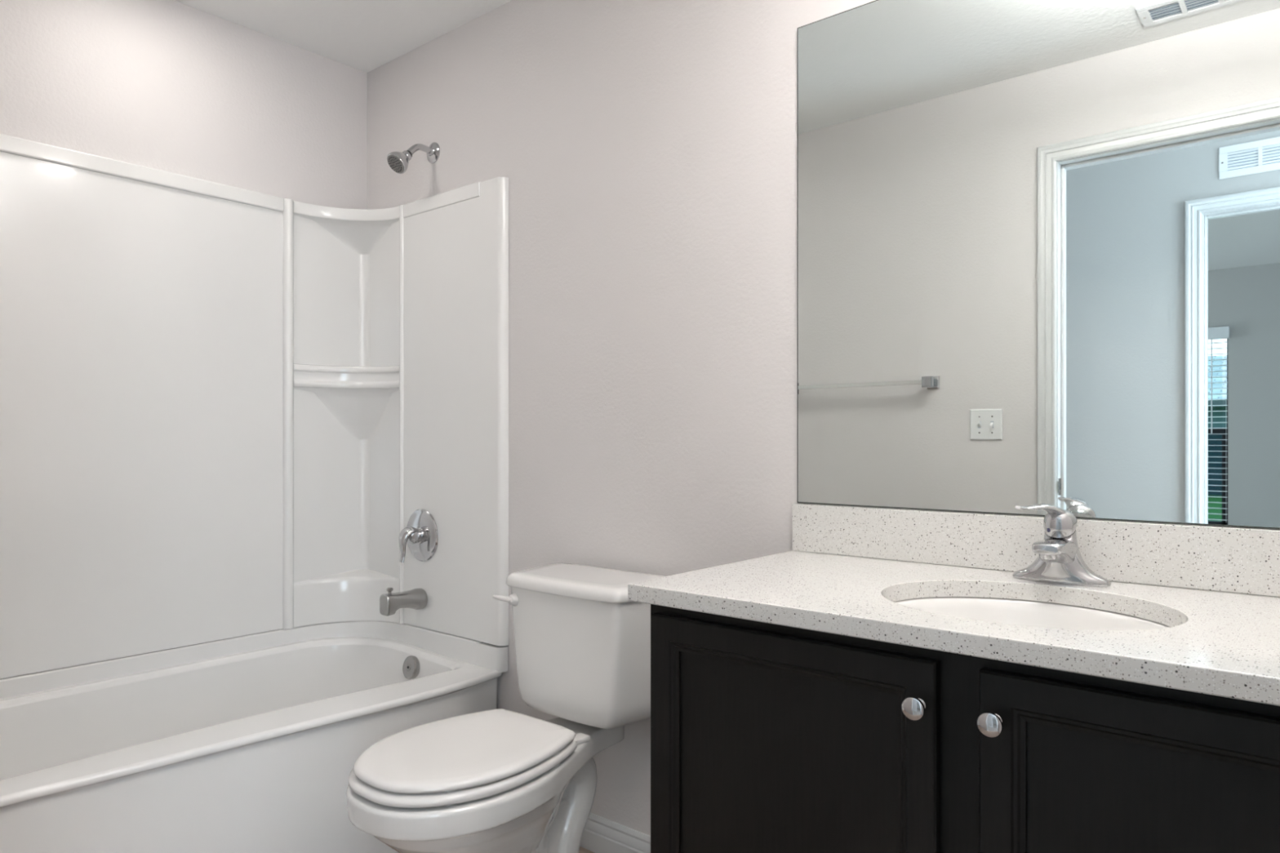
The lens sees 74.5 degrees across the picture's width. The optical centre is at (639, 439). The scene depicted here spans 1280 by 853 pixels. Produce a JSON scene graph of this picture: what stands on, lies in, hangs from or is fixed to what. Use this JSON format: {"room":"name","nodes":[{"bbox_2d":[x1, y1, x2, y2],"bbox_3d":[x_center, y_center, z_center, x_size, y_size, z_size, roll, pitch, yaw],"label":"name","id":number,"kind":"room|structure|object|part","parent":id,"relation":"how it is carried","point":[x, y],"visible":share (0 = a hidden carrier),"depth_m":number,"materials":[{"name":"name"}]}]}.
{"room":"bathroom","nodes":[
{"label":"bathroom","id":0,"kind":"room"},
{"bbox_2d":[0,0,367,209],"bbox_3d":[-1.521,-0.097,2.468,0.115,2.440,1.776,0,0,40],"label":"wall","id":1,"kind":"structure","parent":0,"point":[170,86],"depth_m":2.55,"materials":[{"name":"white paint"}]},
{"bbox_2d":[0,133,508,679],"bbox_3d":[-1.176,-0.085,2.194,0.763,1.412,1.522,0,0,40],"label":"tub surround","id":2,"kind":"object","parent":1,"relation":"attached to","point":[226,411],"visible":1,"depth_m":2.57,"materials":[{"name":"white plastic"}]},
{"bbox_3d":[-1.564,-0.083,2.307,0.024,1.408,1.198,0,0,40],"label":"long wall panel","id":3,"kind":"part","parent":2,"relation":"part of","materials":[{"name":"white plastic"}]},
{"bbox_2d":[293,364,399,439],"bbox_3d":[-0.979,-0.120,2.823,0.230,0.262,0.277,0,0,40],"label":"corner shelf","id":4,"kind":"object","parent":2,"relation":"attached to","point":[332,402],"depth_m":2.88,"materials":[{"name":"white plastic"}]},
{"bbox_3d":[-0.980,-0.082,2.834,0.242,1.408,0.289,0,0,40],"label":"corner panel","id":5,"kind":"part","parent":2,"relation":"part of","materials":[{"name":"white plastic"}]},
{"bbox_2d":[293,200,399,254],"bbox_3d":[-0.979,-0.719,2.823,0.230,0.142,0.277,0,0,40],"label":"corner shelf","id":6,"kind":"object","parent":2,"relation":"attached to","point":[317,229],"depth_m":2.88,"materials":[{"name":"white plastic"}]},
{"bbox_2d":[379,587,427,616],"bbox_3d":[-0.762,0.515,2.712,0.067,0.086,0.145,0,0,40],"label":"tub spout","id":7,"kind":"object","parent":2,"relation":"attached to","point":[415,598],"visible":1,"depth_m":2.68,"materials":[{"name":"silver metal"}]},
{"bbox_3d":[-0.795,0.483,2.673,0.021,0.023,0.021,0,0,40],"label":"diverter knob","id":8,"kind":"part","parent":7,"relation":"part of","materials":[{"name":"silver metal"}]},
{"bbox_2d":[398,509,438,562],"bbox_3d":[-0.743,0.315,2.734,0.172,0.172,0.085,0,0,40],"label":"shower valve","id":9,"kind":"object","parent":2,"relation":"attached to","point":[420,534],"visible":1,"depth_m":2.73,"materials":[{"name":"silver metal"}]},
{"bbox_3d":[-0.750,0.340,2.726,0.046,0.114,0.063,0,0,40],"label":"lever","id":10,"kind":"part","parent":9,"relation":"part of","materials":[{"name":"silver metal"}]},
{"bbox_3d":[-0.599,-0.086,2.686,0.509,1.410,0.026,0,0,40],"label":"panel","id":11,"kind":"part","parent":2,"relation":"part of","materials":[{"name":"white plastic"}]},
{"bbox_2d":[173,0,511,72],"bbox_3d":[-0.377,-1.367,1.510,3.100,0.100,1.776,0,0,40],"label":"ceiling","id":12,"kind":"structure","parent":0,"point":[362,35],"depth_m":2.64,"materials":[{"name":"white paint"}]},
{"bbox_2d":[578,846,595,852],"bbox_3d":[-0.377,1.173,1.510,3.100,0.100,1.776,0,0,40],"label":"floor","id":13,"kind":"structure","parent":0,"point":[582,850],"depth_m":2.30,"materials":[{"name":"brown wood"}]},
{"bbox_2d":[0,620,507,852],"bbox_3d":[-1.174,0.873,2.191,0.768,0.500,1.522,0,0,40],"label":"bathtub","id":14,"kind":"object","parent":13,"relation":"on","point":[251,743],"visible":0.91,"depth_m":2.18,"materials":[{"name":"white plastic"}]},
{"bbox_3d":[-0.738,0.735,2.714,0.074,0.074,0.033,0,0,40],"label":"overflow plate","id":15,"kind":"part","parent":14,"relation":"part of","materials":[{"name":"silver metal"}]},
{"bbox_2d":[346,562,663,852],"bbox_3d":[-0.301,0.734,1.935,0.464,0.780,0.758,0,0,40],"label":"toilet","id":16,"kind":"object","parent":13,"relation":"on","point":[500,780],"visible":0.98,"depth_m":1.95,"materials":[{"name":"white ceramic"}]},
{"bbox_3d":[-0.390,0.700,1.835,0.374,0.024,0.477,0,0,40],"label":"seat","id":17,"kind":"part","parent":16,"relation":"part of","materials":[{"name":"white plastic"}]},
{"bbox_3d":[-0.388,0.673,1.838,0.368,0.020,0.465,0,0,40],"label":"lid","id":18,"kind":"part","parent":16,"relation":"part of","materials":[{"name":"white plastic"}]},
{"bbox_3d":[-0.345,0.411,2.168,0.077,0.034,0.028,0,0,40],"label":"flush lever","id":19,"kind":"part","parent":16,"relation":"part of","materials":[{"name":"white plastic"}]},
{"bbox_3d":[-0.131,0.534,2.138,0.434,0.318,0.228,0,0,40],"label":"tank","id":20,"kind":"part","parent":16,"relation":"part of","materials":[{"name":"white ceramic"}]},
{"bbox_3d":[-0.134,0.361,2.135,0.464,0.035,0.238,0,0,40],"label":"tank lid","id":21,"kind":"part","parent":16,"relation":"part of","materials":[{"name":"white ceramic"}]},
{"bbox_2d":[650,604,1279,852],"bbox_3d":[0.593,0.702,1.317,1.085,0.842,0.591,0,0,40],"label":"vanity cabinet","id":22,"kind":"object","parent":13,"relation":"on","point":[766,737],"visible":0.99,"depth_m":1.15,"materials":[{"name":"black wood"}]},
{"bbox_3d":[0.214,0.654,1.298,0.494,0.707,0.018,0,0,40],"label":"door","id":23,"kind":"part","parent":22,"relation":"part of","materials":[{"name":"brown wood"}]},
{"bbox_3d":[0.372,0.361,1.136,0.031,0.031,0.029,0,0,40],"label":"knob","id":24,"kind":"part","parent":22,"relation":"part of","materials":[{"name":"silver metal"}]},
{"bbox_2d":[627,550,1279,706],"bbox_3d":[0.599,0.265,1.320,1.128,0.030,0.584,0,0,40],"label":"countertop","id":25,"kind":"structure","parent":22,"relation":"on","point":[1224,644],"depth_m":1.24,"materials":[{"name":"stone"}]},
{"bbox_2d":[893,596,1169,630],"bbox_3d":[0.590,0.358,1.299,0.470,0.156,0.406,0,0,40],"label":"sink","id":26,"kind":"object","parent":25,"relation":"in","point":[1001,611],"visible":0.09,"depth_m":1.45,"materials":[{"name":"white ceramic"}]},
{"bbox_2d":[1012,503,1111,586],"bbox_3d":[0.718,0.181,1.456,0.159,0.137,0.122,0,0,40],"label":"faucet","id":27,"kind":"object","parent":25,"relation":"on","point":[1059,560],"visible":1,"depth_m":1.46,"materials":[{"name":"silver metal"}]},
{"bbox_3d":[0.708,0.142,1.479,0.115,0.059,0.051,0,0,-5],"label":"handle","id":28,"kind":"part","parent":27,"relation":"part of","materials":[{"name":"silver metal"}]},
{"bbox_3d":[0.709,0.199,1.446,0.057,0.054,0.095,0,0,40],"label":"spout","id":29,"kind":"part","parent":27,"relation":"part of","materials":[{"name":"silver metal"}]},
{"bbox_3d":[0.449,0.361,1.072,0.031,0.031,0.029,0,0,40],"label":"knob","id":30,"kind":"part","parent":22,"relation":"part of","materials":[{"name":"silver metal"}]},
{"bbox_3d":[0.639,0.654,0.943,0.500,0.707,0.018,0,0,40],"label":"door","id":31,"kind":"part","parent":22,"relation":"part of","materials":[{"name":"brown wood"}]},
{"bbox_2d":[367,0,1279,835],"bbox_3d":[0.157,-0.097,2.147,2.870,2.440,0.115,0,0,40],"label":"wall","id":32,"kind":"structure","parent":0,"point":[646,150],"depth_m":2.22,"materials":[{"name":"white paint"}]},
{"bbox_2d":[386,142,439,173],"bbox_3d":[-0.733,-0.911,2.708,0.071,0.132,0.168,0,0,40],"label":"shower fixture","id":33,"kind":"object","parent":32,"relation":"attached to","point":[398,162],"visible":1,"depth_m":2.68,"materials":[{"name":"silver metal"}]},
{"bbox_3d":[-0.773,-0.870,2.660,0.062,0.047,0.043,0,0,40],"label":"nozzle plate","id":34,"kind":"part","parent":33,"relation":"part of","materials":[{"name":"grey metal"}]},
{"bbox_3d":[-0.715,-0.931,2.730,0.021,0.055,0.106,0,0,40],"label":"arm","id":35,"kind":"part","parent":33,"relation":"part of","materials":[{"name":"silver metal"}]},
{"bbox_2d":[579,812,650,852],"bbox_3d":[-0.008,1.075,2.201,0.968,0.096,0.015,0,0,40],"label":"baseboard","id":36,"kind":"structure","parent":32,"relation":"attached to","point":[601,834],"depth_m":2.25,"materials":[{"name":"white"}]},
{"bbox_2d":[791,503,1279,596],"bbox_3d":[0.780,0.197,1.536,1.128,0.105,0.020,0,0,40],"label":"backsplash","id":37,"kind":"structure","parent":32,"relation":"attached to","point":[1239,560],"depth_m":1.56,"materials":[{"name":"stone"}]},
{"bbox_2d":[797,0,1279,528],"bbox_3d":[0.786,-0.393,1.541,1.122,1.072,0.005,0,0,40],"label":"wall mirror","id":38,"kind":"object","parent":32,"relation":"attached to","point":[1038,241],"visible":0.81,"depth_m":1.57,"materials":[{"name":"clear glass"}]}
]}

